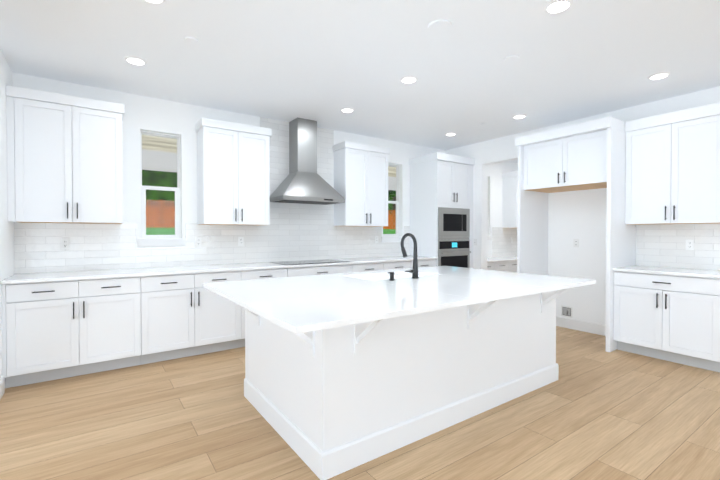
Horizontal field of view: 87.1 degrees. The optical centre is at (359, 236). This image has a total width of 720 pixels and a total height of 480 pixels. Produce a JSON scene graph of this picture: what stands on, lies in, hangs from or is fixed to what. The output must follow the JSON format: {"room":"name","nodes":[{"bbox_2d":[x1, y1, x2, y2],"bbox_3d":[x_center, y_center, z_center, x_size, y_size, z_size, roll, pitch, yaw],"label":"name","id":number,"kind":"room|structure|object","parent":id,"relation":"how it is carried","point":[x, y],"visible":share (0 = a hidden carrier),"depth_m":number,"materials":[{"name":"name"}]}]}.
{"room":"kitchen","nodes":[
{"label":"kitchen","id":0,"kind":"room"},
{"bbox_2d":[0,49,13,388],"bbox_3d":[-3.028,-0.136,3.091,0.150,2.830,1.130,0,1,-35],"label":"wall","id":1,"kind":"structure","parent":0,"point":[6,249],"depth_m":3.22,"materials":[{"name":"white paint"}]},
{"bbox_2d":[0,376,3,399],"bbox_3d":[-2.837,1.212,2.847,0.164,0.140,0.514,0,1,-35],"label":"baseboard","id":2,"kind":"structure","parent":1,"relation":"attached to","point":[1,386],"depth_m":3.04,"materials":[{"name":"white wood"}]},
{"bbox_2d":[12,72,517,273],"bbox_3d":[-1.339,-0.159,5.055,12.500,2.830,0.150,0,1,-35],"label":"wall","id":3,"kind":"structure","parent":0,"point":[151,114],"depth_m":4.45,"materials":[{"name":"white paint"}]},
{"bbox_2d":[6,85,124,223],"bbox_3d":[-2.823,-0.732,3.693,0.882,1.193,0.360,0,1,-35],"label":"upper cabinet","id":4,"kind":"object","parent":3,"relation":"attached to","point":[64,158],"visible":1,"depth_m":3.55,"materials":[{"name":"white wood"}]},
{"bbox_2d":[136,131,186,245],"bbox_3d":[-2.292,-0.546,4.360,0.509,1.299,0.177,0,1,-35],"label":"window","id":5,"kind":"structure","parent":3,"relation":"in","point":[175,239],"depth_m":4.37,"materials":[{"name":"white"}]},
{"bbox_2d":[14,117,409,273],"bbox_3d":[-1.218,-0.618,5.038,5.052,1.908,0.006,0,1,-35],"label":"wall tile","id":6,"kind":"structure","parent":3,"relation":"attached to","point":[294,231],"depth_m":4.82,"materials":[{"name":"white tile"}]},
{"bbox_2d":[61,238,69,249],"bbox_3d":[-2.968,0.071,3.811,0.070,0.114,0.009,0,1,-35],"label":"electrical outlet","id":7,"kind":"object","parent":6,"relation":"attached to","point":[65,243],"visible":1,"depth_m":3.81,"materials":[{"name":"white plastic"}]},
{"bbox_2d":[195,237,201,246],"bbox_3d":[-1.936,0.062,4.533,0.070,0.114,0.009,0,1,-35],"label":"electrical outlet","id":8,"kind":"object","parent":6,"relation":"attached to","point":[198,241],"visible":1,"depth_m":4.53,"materials":[{"name":"white plastic"}]},
{"bbox_2d":[238,237,243,245],"bbox_3d":[-1.518,0.059,4.825,0.070,0.114,0.009,0,1,-35],"label":"electrical outlet","id":9,"kind":"object","parent":6,"relation":"attached to","point":[240,241],"visible":1,"depth_m":4.82,"materials":[{"name":"white plastic"}]},
{"bbox_2d":[195,117,271,224],"bbox_3d":[-1.526,-0.742,4.601,0.816,1.193,0.360,0,1,-35],"label":"upper cabinet","id":10,"kind":"object","parent":3,"relation":"attached to","point":[233,173],"visible":1,"depth_m":4.45,"materials":[{"name":"white wood"}]},
{"bbox_2d":[270,117,344,204],"bbox_3d":[-0.711,-1.016,5.082,0.900,1.112,0.494,0,1,-35],"label":"range hood","id":11,"kind":"object","parent":3,"relation":"attached to","point":[303,182],"visible":0.94,"depth_m":5.03,"materials":[{"name":"silver metal"}]},
{"bbox_2d":[333,141,389,226],"bbox_3d":[0.031,-0.754,5.690,0.816,1.193,0.360,0,1,-35],"label":"upper cabinet","id":12,"kind":"object","parent":3,"relation":"attached to","point":[360,178],"visible":1,"depth_m":5.53,"materials":[{"name":"white wood"}]},
{"bbox_2d":[381,164,404,241],"bbox_3d":[0.515,-0.569,6.325,0.510,1.299,0.177,0,1,-35],"label":"window","id":13,"kind":"structure","parent":3,"relation":"in","point":[386,238],"depth_m":6.44,"materials":[{"name":"white"}]},
{"bbox_2d":[492,227,516,256],"bbox_3d":[3.204,0.107,8.141,1.159,0.615,0.006,0,1,-35],"label":"wall tile","id":14,"kind":"structure","parent":3,"relation":"attached to","point":[502,245],"depth_m":8.03,"materials":[{"name":"white tile"}]},
{"bbox_2d":[502,171,517,227],"bbox_3d":[3.439,-0.769,8.076,0.836,1.168,0.360,0,1,-35],"label":"wall cabinet","id":15,"kind":"object","parent":3,"relation":"attached to","point":[509,197],"visible":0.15,"depth_m":7.85,"materials":[{"name":"white wood"}]},
{"bbox_2d":[0,326,719,479],"bbox_3d":[1.365,1.351,1.209,12.500,0.100,9.580,0,1,-35],"label":"floor","id":16,"kind":"structure","parent":0,"point":[595,411],"depth_m":2.51,"materials":[{"name":"brown wood"}]},
{"bbox_2d":[2,276,140,387],"bbox_3d":[-2.696,0.829,3.625,0.990,0.888,0.647,0,1,-35],"label":"base cabinet","id":17,"kind":"object","parent":16,"relation":"on","point":[54,330],"visible":0.92,"depth_m":3.36,"materials":[{"name":"white wood"}]},
{"bbox_2d":[140,271,240,364],"bbox_3d":[-1.892,0.822,4.188,0.971,0.888,0.647,0,1,-35],"label":"base cabinet","id":18,"kind":"object","parent":16,"relation":"on","point":[184,315],"visible":0.81,"depth_m":3.91,"materials":[{"name":"white wood"}]},
{"bbox_2d":[239,268,286,347],"bbox_3d":[-1.265,0.817,4.626,0.557,0.888,0.647,0,1,-35],"label":"base cabinet","id":19,"kind":"object","parent":16,"relation":"on","point":[262,274],"visible":0.06,"depth_m":4.33,"materials":[{"name":"white wood"}]},
{"bbox_2d":[287,264,351,276],"bbox_3d":[-0.654,0.812,5.054,0.932,0.888,0.647,0,1,-35],"label":"base cabinet","id":20,"kind":"object","parent":16,"relation":"on","point":[313,270],"visible":0.1,"depth_m":4.79,"materials":[{"name":"white wood"}]},
{"bbox_2d":[351,262,382,271],"bbox_3d":[-0.051,0.808,5.476,0.539,0.888,0.647,0,1,-35],"label":"base cabinet","id":21,"kind":"object","parent":16,"relation":"on","point":[366,267],"visible":0.15,"depth_m":5.22,"materials":[{"name":"white wood"}]},
{"bbox_2d":[218,286,578,479],"bbox_3d":[0.384,0.835,3.046,2.638,0.889,1.532,0,1,-35],"label":"kitchen island","id":22,"kind":"object","parent":16,"relation":"on","point":[344,372],"depth_m":2.42,"materials":[{"name":"white wood"}]},
{"bbox_2d":[203,274,474,333],"bbox_3d":[-0.269,0.380,2.591,1.160,0.030,1.664,0,1,-35],"label":"island countertop","id":23,"kind":"structure","parent":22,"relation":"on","point":[299,304],"depth_m":2.22,"materials":[{"name":"white stone"}]},
{"bbox_2d":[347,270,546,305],"bbox_3d":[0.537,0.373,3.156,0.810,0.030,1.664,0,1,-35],"label":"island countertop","id":24,"kind":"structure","parent":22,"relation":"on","point":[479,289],"depth_m":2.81,"materials":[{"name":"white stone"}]},
{"bbox_2d":[359,270,418,281],"bbox_3d":[0.301,0.499,3.495,0.834,0.254,0.464,0,1,-35],"label":"sink","id":25,"kind":"object","parent":24,"relation":"in","point":[408,275],"depth_m":3.65,"materials":[{"name":"white"}]},
{"bbox_2d":[388,272,394,280],"bbox_3d":[0.254,0.324,3.116,0.044,0.068,0.072,0,1,-35],"label":"soap dispenser","id":26,"kind":"object","parent":24,"relation":"on","point":[391,276],"visible":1,"depth_m":3.09,"materials":[{"name":"black metal"}]},
{"bbox_2d":[401,233,418,278],"bbox_3d":[0.397,0.161,3.290,0.146,0.389,0.215,0,1,-35],"label":"faucet","id":27,"kind":"object","parent":24,"relation":"on","point":[414,271],"visible":1,"depth_m":3.24,"materials":[{"name":"black metal"}]},
{"bbox_2d":[383,259,435,269],"bbox_3d":[0.603,0.802,5.933,1.054,0.888,0.647,0,1,-35],"label":"base cabinet","id":28,"kind":"object","parent":16,"relation":"on","point":[404,264],"visible":0.19,"depth_m":5.64,"materials":[{"name":"white wood"}]},
{"bbox_2d":[1,255,436,284],"bbox_3d":[-1.033,0.354,4.784,5.048,0.030,0.636,0,1,-35],"label":"countertop","id":29,"kind":"structure","parent":28,"relation":"on","point":[69,275],"depth_m":3.93,"materials":[{"name":"white stone"}]},
{"bbox_2d":[271,259,349,264],"bbox_3d":[-0.656,0.333,5.019,0.910,0.006,0.520,0,1,-35],"label":"cooktop","id":30,"kind":"object","parent":29,"relation":"in","point":[307,262],"visible":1,"depth_m":5.04,"materials":[{"name":"black glass"}]},
{"bbox_2d":[409,152,474,267],"bbox_3d":[1.411,-0.047,6.455,0.905,2.575,0.703,0,1,-35],"label":"tall cabinet","id":31,"kind":"object","parent":16,"relation":"on","point":[441,207],"visible":0.83,"depth_m":6.20,"materials":[{"name":"white wood"}]},
{"bbox_2d":[487,261,507,271],"bbox_3d":[2.264,0.847,7.096,0.869,0.773,0.647,0,1,-35],"label":"base cabinet","id":32,"kind":"object","parent":16,"relation":"on","point":[499,266],"visible":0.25,"depth_m":6.93,"materials":[{"name":"white wood"}]},
{"bbox_2d":[487,256,516,262],"bbox_3d":[2.882,0.439,7.525,2.394,0.030,0.636,0,1,-35],"label":"countertop","id":33,"kind":"structure","parent":32,"relation":"on","point":[500,259],"depth_m":7.17,"materials":[{"name":"white stone"}]},
{"bbox_2d":[507,261,516,271],"bbox_3d":[2.907,0.842,7.546,0.699,0.773,0.647,0,1,-35],"label":"base cabinet","id":34,"kind":"object","parent":16,"relation":"on","point":[512,266],"visible":0.15,"depth_m":7.18,"materials":[{"name":"white wood"}]},
{"bbox_2d":[515,116,635,351],"bbox_3d":[2.686,-0.028,4.788,0.725,2.575,1.131,0,1,-35],"label":"surround","id":35,"kind":"object","parent":16,"relation":"on","point":[588,155],"visible":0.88,"depth_m":4.51,"materials":[{"name":"white wood"}]},
{"bbox_2d":[613,271,719,371],"bbox_3d":[3.296,0.825,3.995,0.647,0.888,0.881,0,1,-35],"label":"base cabinet","id":36,"kind":"object","parent":16,"relation":"on","point":[673,318],"visible":1,"depth_m":3.79,"materials":[{"name":"white wood"}]},
{"bbox_2d":[613,265,719,278],"bbox_3d":[3.302,0.364,3.982,0.636,0.030,0.901,0,1,-35],"label":"countertop","id":37,"kind":"structure","parent":36,"relation":"on","point":[703,273],"depth_m":3.92,"materials":[{"name":"white stone"}]},
{"bbox_2d":[0,0,719,162],"bbox_3d":[1.365,-1.579,1.175,12.500,0.100,9.580,0,1,-35],"label":"ceiling","id":38,"kind":"structure","parent":0,"point":[322,63],"depth_m":3.26,"materials":[{"name":"white paint"}]},
{"bbox_2d":[124,56,146,64],"bbox_3d":[-1.974,-1.547,3.331,0.175,0.012,0.175,0,1,16],"label":"recessed light","id":39,"kind":"object","parent":38,"relation":"in","point":[138,61],"depth_m":3.31,"materials":[{"name":"white plastic"}]},
{"bbox_2d":[146,0,165,2],"bbox_3d":[-1.332,-1.537,2.413,0.175,0.012,0.175,0,1,16],"label":"recessed light","id":40,"kind":"object","parent":38,"relation":"in","point":[153,1],"depth_m":2.46,"materials":[{"name":"white plastic"}]},
{"bbox_2d":[184,37,198,44],"bbox_3d":[-1.320,-1.544,2.966,0.103,0.011,0.118,0,1,-35],"label":"speakers","id":41,"kind":"object","parent":38,"relation":"attached to","point":[191,40],"depth_m":2.96,"materials":[{"name":"white paint"}]},
{"bbox_2d":[340,107,353,111],"bbox_3d":[-0.157,-1.563,4.676,0.175,0.012,0.175,-1,1,-41],"label":"recessed light","id":42,"kind":"object","parent":38,"relation":"in","point":[347,109],"depth_m":4.64,"materials":[{"name":"white plastic"}]},
{"bbox_2d":[400,76,417,82],"bbox_3d":[0.483,-1.552,3.744,0.175,0.012,0.175,-1,1,-41],"label":"recessed light","id":43,"kind":"object","parent":38,"relation":"in","point":[406,79],"depth_m":3.72,"materials":[{"name":"white plastic"}]},
{"bbox_2d":[428,19,451,33],"bbox_3d":[0.583,-1.541,2.766,0.184,0.011,0.184,0,1,-35],"label":"speakers","id":44,"kind":"object","parent":38,"relation":"attached to","point":[439,26],"depth_m":2.76,"materials":[{"name":"white paint"}]},
{"bbox_2d":[445,132,456,135],"bbox_3d":[1.396,-1.576,5.823,0.175,0.012,0.175,-1,1,-41],"label":"recessed light","id":45,"kind":"object","parent":38,"relation":"in","point":[448,134],"depth_m":5.81,"materials":[{"name":"white plastic"}]},
{"bbox_2d":[504,55,519,62],"bbox_3d":[1.320,-1.547,3.281,0.135,0.011,0.128,0,1,-35],"label":"speakers","id":46,"kind":"object","parent":38,"relation":"attached to","point":[513,58],"depth_m":3.28,"materials":[{"name":"white paint"}]},
{"bbox_2d":[512,114,526,118],"bbox_3d":[2.079,-1.566,4.935,0.175,0.012,0.175,-1,1,-41],"label":"recessed light","id":47,"kind":"object","parent":38,"relation":"in","point":[518,116],"depth_m":4.91,"materials":[{"name":"white plastic"}]},
{"bbox_2d":[544,0,572,12],"bbox_3d":[1.323,-1.538,2.526,0.175,0.012,0.175,0,1,16],"label":"recessed light","id":48,"kind":"object","parent":38,"relation":"in","point":[554,6],"depth_m":2.52,"materials":[{"name":"white plastic"}]},
{"bbox_2d":[647,72,669,79],"bbox_3d":[2.887,-1.551,3.657,0.175,0.012,0.175,-1,1,-41],"label":"recessed light","id":49,"kind":"object","parent":38,"relation":"in","point":[659,75],"depth_m":3.63,"materials":[{"name":"white plastic"}]},
{"bbox_2d":[446,86,719,324],"bbox_3d":[4.349,-0.137,3.189,0.160,2.830,9.430,0,1,-35],"label":"wall","id":50,"kind":"structure","parent":0,"point":[581,215],"depth_m":5.12,"materials":[{"name":"white paint"}]},
{"bbox_2d":[561,305,571,317],"bbox_3d":[2.839,1.030,5.203,0.020,0.150,0.150,0,1,-35],"label":"outlet box","id":51,"kind":"object","parent":50,"relation":"attached to","point":[566,311],"visible":1,"depth_m":5.21,"materials":[{"name":"white plastic"}]},
{"bbox_2d":[573,239,578,246],"bbox_3d":[2.912,0.086,5.097,0.009,0.114,0.070,0,1,-35],"label":"electrical outlet","id":52,"kind":"object","parent":50,"relation":"attached to","point":[575,242],"visible":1,"depth_m":5.10,"materials":[{"name":"white plastic"}]},
{"bbox_2d":[556,316,605,335],"bbox_3d":[4.462,1.211,2.893,0.014,0.140,8.790,0,1,-35],"label":"baseboard","id":53,"kind":"structure","parent":50,"relation":"attached to","point":[585,326],"depth_m":5.04,"materials":[{"name":"white wood"}]},
{"bbox_2d":[625,102,719,224],"bbox_3d":[3.407,-0.723,4.069,0.360,1.168,0.859,0,1,-35],"label":"upper cabinet","id":54,"kind":"object","parent":50,"relation":"attached to","point":[672,168],"visible":1,"depth_m":3.96,"materials":[{"name":"white wood"}]},
{"bbox_2d":[636,223,719,269],"bbox_3d":[3.579,0.095,4.147,0.006,0.501,0.938,0,1,-35],"label":"wall tiles","id":55,"kind":"structure","parent":50,"relation":"attached to","point":[660,245],"depth_m":4.20,"materials":[{"name":"white tile"}]},
{"bbox_2d":[686,239,693,249],"bbox_3d":[3.589,0.087,4.118,0.009,0.114,0.070,0,1,-35],"label":"electrical outlet","id":56,"kind":"object","parent":55,"relation":"attached to","point":[689,244],"visible":1,"depth_m":4.12,"materials":[{"name":"white plastic"}]},
{"label":"outside","id":57,"kind":"structure","parent":0,"visible":0},
{"bbox_3d":[-6.745,1.418,17.158,23.500,0.100,25.850,0,1,-35],"label":"ground","id":58,"kind":"structure","parent":57,"visible":0},
{"bbox_2d":[142,170,395,224],"bbox_3d":[-2.847,-9.801,20.965,60.000,22.250,6.560,0,1,-35],"label":"trees","id":59,"kind":"object","parent":58,"relation":"on","point":[152,179],"depth_m":19.47,"materials":[{"name":"green plant"}]},
{"bbox_2d":[142,135,395,190],"bbox_3d":[-1.265,-0.007,6.695,14.500,3.010,2.450,0,1,-35],"label":"porch","id":60,"kind":"object","parent":58,"relation":"on","point":[156,152],"depth_m":6.26,"materials":[{"name":"white"}]},
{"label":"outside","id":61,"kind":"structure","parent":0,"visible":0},
{"bbox_2d":[146,200,395,234],"bbox_3d":[-2.280,-0.303,18.603,42.195,2.410,0.630,0,1,-35],"label":"fence","id":62,"kind":"object","parent":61,"point":[156,224],"depth_m":14.98,"materials":[{"name":"brown wood"}]}
]}

